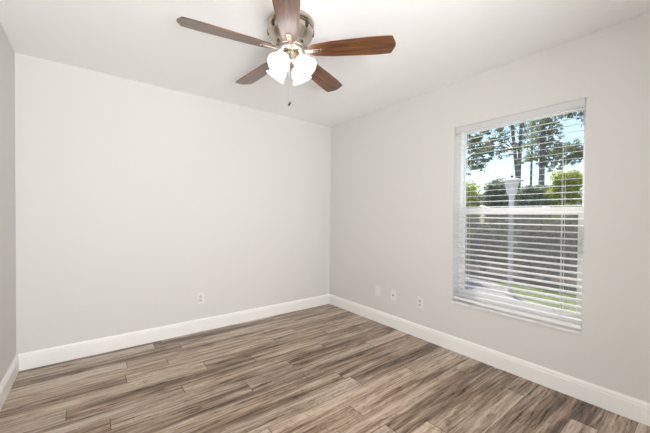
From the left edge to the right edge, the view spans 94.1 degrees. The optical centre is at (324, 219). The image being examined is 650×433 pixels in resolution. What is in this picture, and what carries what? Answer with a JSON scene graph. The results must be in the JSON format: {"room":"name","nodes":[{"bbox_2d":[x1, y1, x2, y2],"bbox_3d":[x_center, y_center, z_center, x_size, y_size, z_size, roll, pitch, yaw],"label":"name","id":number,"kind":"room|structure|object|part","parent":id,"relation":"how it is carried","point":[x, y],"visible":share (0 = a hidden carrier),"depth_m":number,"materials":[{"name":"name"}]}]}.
{"room":"empty bedroom","nodes":[
{"label":"empty bedroom","id":0,"kind":"room"},
{"bbox_2d":[0,23,15,382],"bbox_3d":[-1.194,-0.017,0.684,0.120,2.440,4.020,0,1,-37],"label":"wall","id":1,"kind":"structure","parent":0,"point":[7,54],"depth_m":2.08,"materials":[{"name":"white paint"}]},
{"bbox_2d":[0,354,18,410],"bbox_3d":[-1.187,1.137,0.790,0.016,0.131,3.900,0,1,-37],"label":"baseboard","id":2,"kind":"structure","parent":1,"relation":"attached to","point":[9,378],"depth_m":2.07,"materials":[{"name":"white paint"}]},
{"bbox_2d":[15,53,330,353],"bbox_3d":[-1.232,-0.054,3.263,3.199,2.440,0.120,0,1,-37],"label":"wall","id":3,"kind":"structure","parent":0,"point":[134,200],"depth_m":2.86,"materials":[{"name":"white paint"}]},
{"bbox_2d":[17,294,328,370],"bbox_3d":[-1.153,1.102,3.262,3.079,0.131,0.016,0,1,-37],"label":"baseboard","id":4,"kind":"structure","parent":3,"relation":"attached to","point":[43,357],"depth_m":2.87,"materials":[{"name":"white paint"}]},
{"bbox_2d":[197,292,203,303],"bbox_3d":[-1.296,0.823,3.151,0.070,0.115,0.008,0,1,-37],"label":"wall outlet","id":5,"kind":"object","parent":3,"relation":"attached to","point":[200,296],"visible":1,"depth_m":3.15,"materials":[{"name":"white plastic"}]},
{"bbox_2d":[0,304,649,432],"bbox_3d":[0.421,1.274,0.980,3.799,0.120,5.800,0,1,-37],"label":"floor","id":6,"kind":"structure","parent":0,"point":[328,368],"depth_m":2.10,"materials":[{"name":"laminate"}]},
{"bbox_2d":[0,0,649,126],"bbox_3d":[0.444,-1.301,0.943,3.799,0.150,5.800,0,1,-37],"label":"ceiling","id":7,"kind":"structure","parent":0,"point":[440,43],"depth_m":2.09,"materials":[{"name":"white paint"}]},
{"bbox_2d":[177,0,395,105],"bbox_3d":[-0.263,-0.976,1.942,1.243,0.541,1.205,0,1,-37],"label":"ceiling fan","id":8,"kind":"object","parent":7,"relation":"hanging from","point":[290,29],"visible":1,"depth_m":1.84,"materials":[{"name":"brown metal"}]},
{"bbox_3d":[-0.556,-1.063,1.737,0.532,0.006,0.146,0,13,-28],"label":"blade","id":9,"kind":"part","parent":8,"relation":"part of","materials":[{"name":"brown wood"}]},
{"bbox_3d":[-0.477,-1.069,2.200,0.146,0.006,0.532,-16,12,-41],"label":"blade","id":10,"kind":"part","parent":8,"relation":"part of","materials":[{"name":"brown wood"}]},
{"bbox_3d":[-0.319,-0.952,1.972,0.128,0.129,0.131,0,1,-37],"label":"lamp shade","id":11,"kind":"part","parent":8,"relation":"part of","materials":[{"name":"white glass"}]},
{"bbox_3d":[-0.272,-0.949,1.818,0.131,0.129,0.128,0,1,-37],"label":"lamp shade","id":12,"kind":"part","parent":8,"relation":"part of","materials":[{"name":"white glass"}]},
{"bbox_3d":[-0.265,-0.966,1.835,0.061,0.064,0.053,0,1,-37],"label":"bulb","id":13,"kind":"part","parent":8,"relation":"part of","materials":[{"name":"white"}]},
{"bbox_3d":[-0.194,-1.057,1.534,0.146,0.006,0.532,13,0,-4],"label":"blade","id":14,"kind":"part","parent":8,"relation":"part of","materials":[{"name":"brown wood"}]},
{"bbox_3d":[-0.165,-0.951,2.019,0.131,0.129,0.128,0,1,-37],"label":"lamp shade","id":15,"kind":"part","parent":8,"relation":"part of","materials":[{"name":"white glass"}]},
{"bbox_3d":[-0.135,-0.965,1.871,0.053,0.064,0.061,0,1,-37],"label":"bulb","id":16,"kind":"part","parent":8,"relation":"part of","materials":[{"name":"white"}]},
{"bbox_3d":[-0.117,-0.949,1.865,0.128,0.129,0.131,0,1,-37],"label":"lamp shade","id":17,"kind":"part","parent":8,"relation":"part of","materials":[{"name":"white glass"}]},
{"bbox_3d":[-0.034,-1.066,2.255,0.146,0.006,0.532,-13,-6,28],"label":"blade","id":18,"kind":"part","parent":8,"relation":"part of","materials":[{"name":"brown wood"}]},
{"bbox_3d":[0.163,-1.058,1.860,0.532,0.006,0.146,1,-11,9],"label":"blade","id":19,"kind":"part","parent":8,"relation":"part of","materials":[{"name":"brown wood"}]},
{"bbox_2d":[330,12,649,402],"bbox_3d":[1.347,-0.023,2.709,0.220,2.440,4.140,0,1,-37],"label":"wall","id":20,"kind":"structure","parent":0,"point":[395,179],"depth_m":2.40,"materials":[{"name":"white paint"}]},
{"bbox_2d":[375,286,379,295],"bbox_3d":[0.609,0.823,3.488,0.007,0.115,0.070,0,1,-37],"label":"blank plate","id":21,"kind":"object","parent":20,"relation":"attached to","point":[377,289],"visible":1,"depth_m":3.49,"materials":[{"name":"white plastic"}]},
{"bbox_2d":[391,289,395,300],"bbox_3d":[0.743,0.827,3.304,0.017,0.115,0.070,0,1,-37],"label":"cable plate","id":22,"kind":"object","parent":20,"relation":"attached to","point":[393,292],"visible":1,"depth_m":3.30,"materials":[{"name":"white plastic"}]},
{"bbox_2d":[417,296,422,308],"bbox_3d":[0.954,0.837,3.037,0.008,0.115,0.070,0,1,-37],"label":"wall outlet","id":23,"kind":"object","parent":20,"relation":"attached to","point":[419,299],"visible":1,"depth_m":3.03,"materials":[{"name":"white plastic"}]},
{"bbox_2d":[329,294,649,425],"bbox_3d":[1.243,1.132,2.654,0.016,0.131,3.900,0,1,-37],"label":"baseboard","id":24,"kind":"structure","parent":20,"relation":"attached to","point":[626,406],"depth_m":2.31,"materials":[{"name":"white paint"}]},
{"bbox_2d":[451,105,585,334],"bbox_3d":[1.526,-0.028,2.449,0.214,1.591,0.926,0,1,-37],"label":"window","id":25,"kind":"structure","parent":20,"relation":"in","point":[463,163],"depth_m":2.41,"materials":[{"name":"white plastic"}]},
{"bbox_3d":[1.518,0.758,2.460,0.214,0.020,0.926,0,1,-37],"label":"sill","id":26,"kind":"part","parent":25,"relation":"part of","materials":[{"name":"stone"}]},
{"bbox_2d":[454,98,585,328],"bbox_3d":[1.479,-0.045,2.413,0.061,1.556,0.914,0,1,-37],"label":"window blind","id":27,"kind":"object","parent":25,"relation":"attached to","point":[580,102],"visible":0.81,"depth_m":2.33,"materials":[{"name":"white plastic"}]},
{"bbox_3d":[1.269,-0.042,2.692,0.055,1.518,0.014,0,1,-37],"label":"ladder cord","id":28,"kind":"part","parent":27,"relation":"part of","materials":[{"name":"white fabric"}]},
{"bbox_3d":[1.474,0.721,2.425,0.048,0.024,0.914,0,1,-37],"label":"rail","id":29,"kind":"part","parent":27,"relation":"part of","materials":[{"name":"white plastic"}]},
{"bbox_3d":[1.686,-0.031,2.147,0.055,1.518,0.014,0,1,-37],"label":"ladder cord","id":30,"kind":"part","parent":27,"relation":"part of","materials":[{"name":"white plastic"}]},
{"bbox_3d":[1.552,0.310,2.482,0.032,0.814,0.891,0,1,-37],"label":"sash","id":31,"kind":"part","parent":25,"relation":"part of","materials":[{"name":"white plastic"}]},
{"bbox_3d":[1.587,-0.431,2.494,0.024,0.754,0.891,0,1,-37],"label":"sash","id":32,"kind":"part","parent":25,"relation":"part of","materials":[{"name":"white plastic"}]},
{"label":"outside","id":33,"kind":"structure","parent":0,"visible":0},
{"bbox_2d":[465,222,576,311],"bbox_3d":[22.397,1.258,32.961,69.998,0.300,115.000,0,1,-37],"label":"ground","id":34,"kind":"structure","parent":33,"point":[497,282],"depth_m":5.32,"materials":[{"name":"green plant"}]},
{"bbox_2d":[467,192,481,227],"bbox_3d":[9.527,-0.417,20.345,1.932,3.222,2.172,0,1,-37],"label":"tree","id":35,"kind":"object","parent":34,"relation":"on","point":[479,198],"visible":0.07,"depth_m":19.92,"materials":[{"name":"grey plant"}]},
{"bbox_2d":[466,130,494,176],"bbox_3d":[6.946,-2.845,14.920,2.411,8.140,2.056,0,1,-44],"label":"pine tree","id":36,"kind":"object","parent":34,"relation":"on","point":[474,156],"visible":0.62,"depth_m":14.91,"materials":[{"name":"green plant"}]},
{"bbox_2d":[465,277,545,305],"bbox_3d":[1.963,1.320,5.315,3.919,0.032,18.000,0,1,-37],"label":"path","id":37,"kind":"structure","parent":34,"relation":"on","point":[469,278],"depth_m":5.72,"materials":[{"name":"concrete"}]},
{"bbox_2d":[465,229,474,273],"bbox_3d":[2.800,0.698,6.633,0.826,1.257,0.853,0,1,-37],"label":"shrub","id":38,"kind":"object","parent":37,"relation":"on","point":[471,235],"visible":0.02,"depth_m":6.46,"materials":[{"name":"green plant"}]},
{"bbox_2d":[500,175,523,296],"bbox_3d":[3.230,0.281,5.254,0.360,2.095,0.360,0,1,-37],"label":"lamp post","id":39,"kind":"object","parent":37,"relation":"on","point":[512,187],"visible":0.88,"depth_m":5.22,"materials":[{"name":"white metal"}]},
{"bbox_3d":[3.228,0.453,5.256,0.170,1.750,0.170,0,1,-37],"label":"post","id":40,"kind":"part","parent":39,"relation":"part of","materials":[{"name":"grey metal"}]},
{"bbox_2d":[491,196,522,228],"bbox_3d":[10.961,-0.361,18.509,1.962,3.189,2.158,0,1,-37],"label":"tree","id":41,"kind":"object","parent":34,"relation":"on","point":[507,203],"visible":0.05,"depth_m":17.90,"materials":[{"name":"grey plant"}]},
{"bbox_2d":[478,119,537,239],"bbox_3d":[10.116,-4.562,16.791,4.436,11.581,2.853,1,1,11],"label":"pine tree","id":42,"kind":"object","parent":34,"relation":"on","point":[517,166],"visible":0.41,"depth_m":16.43,"materials":[{"name":"green plant"}]},
{"bbox_2d":[466,255,576,291],"bbox_3d":[5.469,1.298,9.264,6.050,0.028,20.000,0,1,-37],"label":"planting bed","id":43,"kind":"object","parent":34,"relation":"on","point":[558,280],"visible":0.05,"depth_m":6.81,"materials":[{"name":"green plant"}]},
{"bbox_2d":[466,180,481,227],"bbox_3d":[5.289,-0.137,11.601,1.559,2.831,1.628,0,1,-37],"label":"shrub","id":44,"kind":"object","parent":43,"relation":"on","point":[472,187],"visible":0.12,"depth_m":11.11,"materials":[{"name":"green plant"}]},
{"bbox_2d":[466,215,517,273],"bbox_3d":[3.828,0.613,7.272,0.956,1.432,1.346,0,1,-37],"label":"shrub","id":45,"kind":"object","parent":43,"relation":"on","point":[494,226],"visible":0.56,"depth_m":7.06,"materials":[{"name":"green plant"}]},
{"bbox_2d":[479,177,514,243],"bbox_3d":[6.044,-0.092,10.534,1.364,2.784,1.011,0,1,-37],"label":"shrub","id":46,"kind":"object","parent":43,"relation":"on","point":[486,196],"visible":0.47,"depth_m":10.34,"materials":[{"name":"green plant"}]},
{"bbox_2d":[514,184,548,252],"bbox_3d":[6.638,0.078,9.801,1.406,2.476,1.008,0,1,-37],"label":"shrub","id":47,"kind":"object","parent":43,"relation":"on","point":[529,190],"visible":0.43,"depth_m":9.61,"materials":[{"name":"green plant"}]},
{"bbox_2d":[513,216,577,283],"bbox_3d":[4.569,0.633,6.275,0.948,1.433,1.279,0,1,-37],"label":"shrub","id":48,"kind":"object","parent":43,"relation":"on","point":[525,227],"visible":0.7,"depth_m":6.16,"materials":[{"name":"green plant"}]},
{"bbox_2d":[547,169,582,221],"bbox_3d":[7.231,-0.062,8.994,1.448,2.790,1.093,0,1,-37],"label":"shrub","id":49,"kind":"object","parent":43,"relation":"on","point":[574,174],"visible":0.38,"depth_m":8.71,"materials":[{"name":"green plant"}]},
{"bbox_2d":[562,202,581,271],"bbox_3d":[6.329,0.452,7.560,0.911,1.786,0.848,0,1,-37],"label":"shrub","id":50,"kind":"object","parent":43,"relation":"on","point":[566,216],"visible":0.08,"depth_m":7.38,"materials":[{"name":"green plant"}]},
{"bbox_2d":[522,122,539,184],"bbox_3d":[12.805,-5.450,18.384,2.126,10.357,2.526,1,1,15],"label":"pine tree","id":51,"kind":"object","parent":34,"relation":"on","point":[531,139],"visible":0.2,"depth_m":18.44,"materials":[{"name":"green plant"}]},
{"bbox_2d":[536,184,559,223],"bbox_3d":[12.398,-0.362,16.682,1.959,3.267,2.192,0,1,-37],"label":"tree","id":52,"kind":"object","parent":34,"relation":"on","point":[546,202],"visible":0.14,"depth_m":16.28,"materials":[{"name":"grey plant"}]},
{"bbox_2d":[518,113,579,217],"bbox_3d":[9.101,-3.417,12.403,2.095,9.396,2.188,1,1,27],"label":"pine tree","id":53,"kind":"object","parent":34,"relation":"on","point":[556,151],"visible":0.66,"depth_m":12.21,"materials":[{"name":"green plant"}]},
{"bbox_2d":[556,139,582,203],"bbox_3d":[11.317,-1.189,14.015,1.964,4.932,1.048,0,1,-9],"label":"pine tree","id":54,"kind":"object","parent":34,"relation":"on","point":[572,149],"visible":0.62,"depth_m":13.79,"materials":[{"name":"green plant"}]},
{"bbox_2d":[559,109,583,126],"bbox_3d":[11.644,-2.935,12.818,2.448,8.465,2.535,0,1,-37],"label":"pine tree","id":55,"kind":"object","parent":34,"relation":"on","point":[581,113],"visible":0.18,"depth_m":13.02,"materials":[{"name":"green plant"}]}
]}

